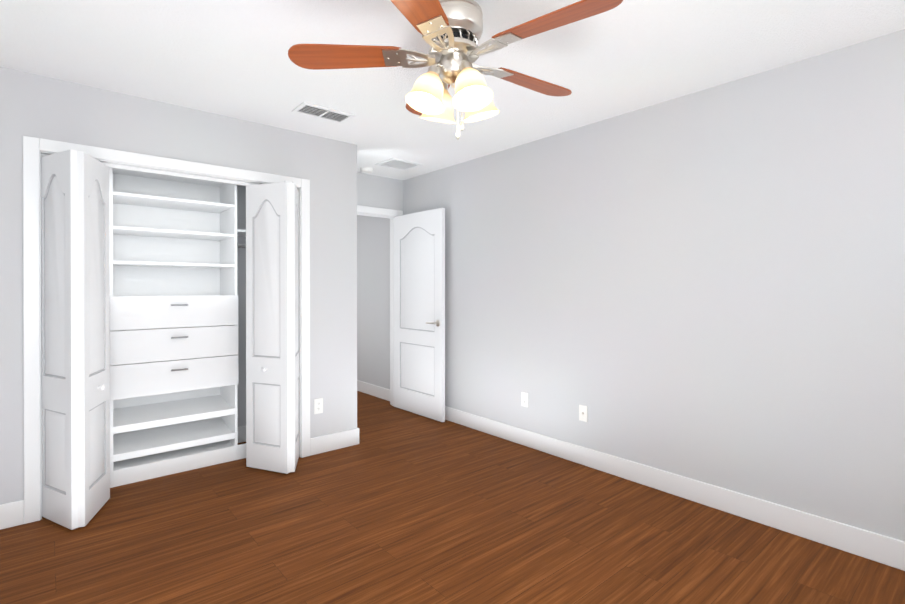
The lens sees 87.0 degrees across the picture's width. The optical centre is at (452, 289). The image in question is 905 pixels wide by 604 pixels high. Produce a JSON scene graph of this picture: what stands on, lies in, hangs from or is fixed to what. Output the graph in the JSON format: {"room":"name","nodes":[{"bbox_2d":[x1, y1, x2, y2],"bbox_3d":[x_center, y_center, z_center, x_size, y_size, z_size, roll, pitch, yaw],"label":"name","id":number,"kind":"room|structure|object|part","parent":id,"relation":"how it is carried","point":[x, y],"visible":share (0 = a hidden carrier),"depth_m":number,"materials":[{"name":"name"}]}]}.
{"room":"empty bedroom","nodes":[
{"label":"empty bedroom","id":0,"kind":"room"},
{"bbox_2d":[0,67,356,504],"bbox_3d":[-1.845,0.041,3.056,2.700,2.440,0.120,0,0,-40],"label":"wall","id":1,"kind":"structure","parent":0,"point":[38,106],"depth_m":3.08,"materials":[{"name":"grey paint"}]},
{"bbox_2d":[0,500,23,529],"bbox_3d":[-2.571,1.199,2.354,0.677,0.130,0.014,0,0,-40],"label":"baseboard","id":2,"kind":"structure","parent":1,"relation":"attached to","point":[11,514],"depth_m":2.54,"materials":[{"name":"white wood"}]},
{"bbox_2d":[41,149,109,529],"bbox_3d":[-2.077,0.254,2.631,0.326,1.994,0.347,0,0,-40],"label":"bifold door","id":3,"kind":"structure","parent":1,"relation":"in","point":[75,366],"depth_m":2.56,"materials":[{"name":"white paint"}]},
{"bbox_3d":[-2.139,0.260,2.578,0.362,1.982,0.030,0,0,28],"label":"panel","id":4,"kind":"part","parent":3,"relation":"part of","materials":[{"name":"white paint"}]},
{"bbox_3d":[-2.015,0.260,2.684,0.030,1.982,0.362,0,0,-19],"label":"panel","id":5,"kind":"part","parent":3,"relation":"part of","materials":[{"name":"white paint"}]},
{"bbox_3d":[-1.985,0.550,2.695,0.034,0.034,0.034,0,0,-19],"label":"knob","id":6,"kind":"part","parent":3,"relation":"part of","materials":[{"name":"white paint"}]},
{"bbox_2d":[23,136,309,523],"bbox_3d":[-1.742,0.241,3.144,1.510,2.040,0.120,0,0,-40],"label":"door frame","id":7,"kind":"structure","parent":1,"relation":"attached to","point":[154,168],"depth_m":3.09,"materials":[{"name":"white wood"}]},
{"bbox_2d":[246,181,298,473],"bbox_3d":[-1.211,0.251,3.377,0.389,1.994,0.335,0,0,-40],"label":"bifold door","id":8,"kind":"structure","parent":1,"relation":"in","point":[272,326],"depth_m":3.29,"materials":[{"name":"white paint"}]},
{"bbox_3d":[-1.137,0.257,3.440,0.030,1.982,0.362,0,0,-13],"label":"panel","id":9,"kind":"part","parent":8,"relation":"part of","materials":[{"name":"white paint"}]},
{"bbox_2d":[314,398,322,413],"bbox_3d":[-1.030,0.894,3.668,0.070,0.115,0.008,0,0,-40],"label":"outlet","id":10,"kind":"object","parent":1,"relation":"attached to","point":[318,406],"visible":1,"depth_m":3.66,"materials":[{"name":"white plastic"}]},
{"bbox_2d":[310,428,357,455],"bbox_3d":[-0.930,1.194,3.754,0.407,0.130,0.018,0,0,-40],"label":"baseboard","id":11,"kind":"structure","parent":1,"relation":"attached to","point":[321,444],"depth_m":3.74,"materials":[{"name":"white wood"}]},
{"bbox_2d":[237,185,245,426],"bbox_3d":[-2.325,0.039,3.527,2.580,2.440,0.120,0,0,-40],"label":"wall","id":12,"kind":"structure","parent":0,"point":[241,258],"depth_m":3.94,"materials":[{"name":"grey paint"}]},
{"bbox_2d":[237,229,245,247],"bbox_3d":[-2.175,-0.384,3.350,2.578,0.148,0.339,0,0,-40],"label":"shelf","id":13,"kind":"object","parent":12,"relation":"attached to","point":[241,232],"depth_m":3.67,"materials":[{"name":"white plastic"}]},
{"bbox_2d":[238,426,245,442],"bbox_3d":[-2.107,1.195,3.277,2.580,0.130,0.550,0,0,-40],"label":"baseboard","id":14,"kind":"structure","parent":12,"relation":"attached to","point":[241,433],"depth_m":3.94,"materials":[{"name":"white wood"}]},
{"bbox_2d":[357,172,402,210],"bbox_3d":[-0.960,0.034,4.886,1.020,2.440,0.120,0,0,-40],"label":"wall","id":15,"kind":"structure","parent":0,"point":[379,192],"depth_m":4.97,"materials":[{"name":"grey paint"}]},
{"bbox_2d":[357,205,402,405],"bbox_3d":[-0.953,0.200,4.894,0.966,2.108,0.152,0,0,-40],"label":"door frame","id":16,"kind":"structure","parent":15,"relation":"attached to","point":[391,218],"depth_m":5.14,"materials":[{"name":"white wood"}]},
{"bbox_2d":[0,391,904,603],"bbox_3d":[-1.139,1.311,3.019,3.960,0.100,7.940,0,0,-40],"label":"floor","id":17,"kind":"structure","parent":0,"point":[395,505],"depth_m":2.39,"materials":[{"name":"wood"}]},
{"bbox_2d":[109,168,245,487],"bbox_3d":[-2.001,0.210,3.414,0.971,2.100,0.449,0,0,-40],"label":"organizer","id":18,"kind":"object","parent":17,"relation":"on","point":[173,326],"visible":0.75,"depth_m":3.41,"materials":[{"name":"white wood"}]},
{"bbox_3d":[-1.992,0.369,3.403,0.775,0.658,0.419,0,0,-40],"label":"drawer","id":19,"kind":"part","parent":18,"relation":"part of","materials":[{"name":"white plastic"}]},
{"bbox_2d":[0,0,904,179],"bbox_3d":[-1.139,-1.229,3.009,3.960,0.100,7.940,0,0,-40],"label":"ceiling","id":20,"kind":"structure","parent":0,"point":[229,58],"depth_m":2.38,"materials":[{"name":"white paint"}]},
{"bbox_2d":[291,102,354,123],"bbox_3d":[-0.856,-1.175,3.171,0.360,0.014,0.200,0,0,-40],"label":"ceiling vent","id":21,"kind":"object","parent":20,"relation":"in","point":[320,112],"visible":0.98,"depth_m":3.16,"materials":[{"name":"white metal"}]},
{"bbox_2d":[360,167,372,172],"bbox_3d":[-0.838,-1.165,4.645,0.132,0.038,0.132,0,0,-40],"label":"smoke detector","id":22,"kind":"object","parent":20,"relation":"attached to","point":[366,169],"visible":1,"depth_m":4.60,"materials":[{"name":"white plastic"}]},
{"bbox_2d":[375,158,422,170],"bbox_3d":[-0.503,-1.180,4.484,0.340,0.014,0.300,0,0,-40],"label":"ceiling vent","id":23,"kind":"object","parent":20,"relation":"in","point":[398,164],"visible":1,"depth_m":4.46,"materials":[{"name":"white metal"}]},
{"bbox_2d":[288,0,622,139],"bbox_3d":[0.048,-0.881,1.911,1.234,0.588,1.258,0,0,-40],"label":"ceiling fan","id":24,"kind":"object","parent":20,"relation":"attached to","point":[451,31],"visible":1,"depth_m":1.84,"materials":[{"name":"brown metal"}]},
{"label":"blade","id":25,"kind":"part","parent":24,"relation":"part of","materials":[{"name":"brown wood"}]},
{"bbox_3d":[-0.131,-0.928,1.487,0.148,0.006,0.455,-12,-3,18],"label":"blade","id":26,"kind":"part","parent":24,"relation":"part of","materials":[{"name":"brown wood"}]},
{"bbox_3d":[-0.091,-0.774,1.838,0.156,0.124,0.156,20,-10,-30],"label":"lamp shade","id":27,"kind":"part","parent":24,"relation":"part of","materials":[{"name":"white glass"}]},
{"label":"blade","id":28,"kind":"part","parent":24,"relation":"part of","materials":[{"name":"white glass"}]},
{"bbox_3d":[-0.070,-0.853,1.853,0.069,0.069,0.051,0,0,-40],"label":"arm","id":29,"kind":"part","parent":24,"relation":"part of"},
{"bbox_3d":[-0.053,-0.775,1.995,0.156,0.124,0.156,0,17,-31],"label":"lamp shade","id":30,"kind":"part","parent":24,"relation":"part of","materials":[{"name":"white glass"}]},
{"bbox_3d":[-0.038,-0.853,1.974,0.051,0.069,0.069,0,0,-40],"label":"arm","id":31,"kind":"part","parent":24,"relation":"part of"},
{"bbox_3d":[0.007,-0.991,1.897,0.228,0.368,0.228,0,0,-40],"label":"motor","id":32,"kind":"part","parent":24,"relation":"part of","materials":[{"name":"silver metal"}]},
{"bbox_3d":[0.051,-0.853,1.821,0.051,0.069,0.069,0,0,-40],"label":"arm","id":33,"kind":"part","parent":24,"relation":"part of"},
{"bbox_3d":[0.066,-0.785,1.800,0.057,0.084,0.057,0,0,-40],"label":"bulb","id":34,"kind":"part","parent":24,"relation":"part of","materials":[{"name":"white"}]},
{"bbox_3d":[0.066,-0.774,1.800,0.156,0.124,0.156,0,-17,-31],"label":"lamp shade","id":35,"kind":"part","parent":24,"relation":"part of","materials":[{"name":"white glass"}]},
{"bbox_3d":[0.104,-0.775,1.957,0.156,0.124,0.156,-20,10,-30],"label":"lamp shade","id":36,"kind":"part","parent":24,"relation":"part of","materials":[{"name":"white glass"}]},
{"bbox_3d":[0.359,-0.930,2.148,0.455,0.006,0.148,0,11,-35],"label":"blade","id":37,"kind":"part","parent":24,"relation":"part of","materials":[{"name":"brown wood"}]},
{"bbox_3d":[0.354,-0.929,1.639,0.455,0.006,0.148,0,11,37],"label":"blade","id":38,"kind":"part","parent":24,"relation":"part of","materials":[{"name":"brown wood"}]},
{"bbox_2d":[357,29,904,540],"bbox_3d":[0.323,0.037,4.259,0.120,2.440,7.940,0,0,-40],"label":"wall","id":39,"kind":"structure","parent":0,"point":[705,285],"depth_m":2.79,"materials":[{"name":"grey paint"}]},
{"bbox_2d":[357,380,389,400],"bbox_3d":[-1.420,1.184,6.207,0.014,0.130,2.480,0,0,-40],"label":"baseboard","id":40,"kind":"structure","parent":39,"relation":"attached to","point":[374,390],"depth_m":5.60,"materials":[{"name":"white wood"}]},
{"bbox_2d":[394,208,444,421],"bbox_3d":[-0.350,0.235,4.797,0.151,2.020,0.805,0,0,-41],"label":"entry door","id":41,"kind":"structure","parent":39,"relation":"in","point":[419,313],"depth_m":4.74,"materials":[{"name":"white paint"}]},
{"bbox_2d":[521,392,527,406],"bbox_3d":[0.585,0.886,3.855,0.008,0.115,0.070,0,0,-40],"label":"outlet","id":42,"kind":"object","parent":39,"relation":"attached to","point":[524,399],"visible":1,"depth_m":3.85,"materials":[{"name":"white plastic"}]},
{"bbox_2d":[579,404,587,421],"bbox_3d":[0.940,0.889,3.434,0.014,0.115,0.070,0,0,-40],"label":"outlet","id":43,"kind":"object","parent":39,"relation":"attached to","point":[583,412],"visible":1,"depth_m":3.43,"materials":[{"name":"white plastic"}]},
{"bbox_2d":[445,406,904,570],"bbox_3d":[1.115,1.196,3.230,0.014,0.130,5.100,0,0,-40],"label":"baseboard","id":44,"kind":"structure","parent":39,"relation":"attached to","point":[882,549],"depth_m":2.75,"materials":[{"name":"white wood"}]}
]}

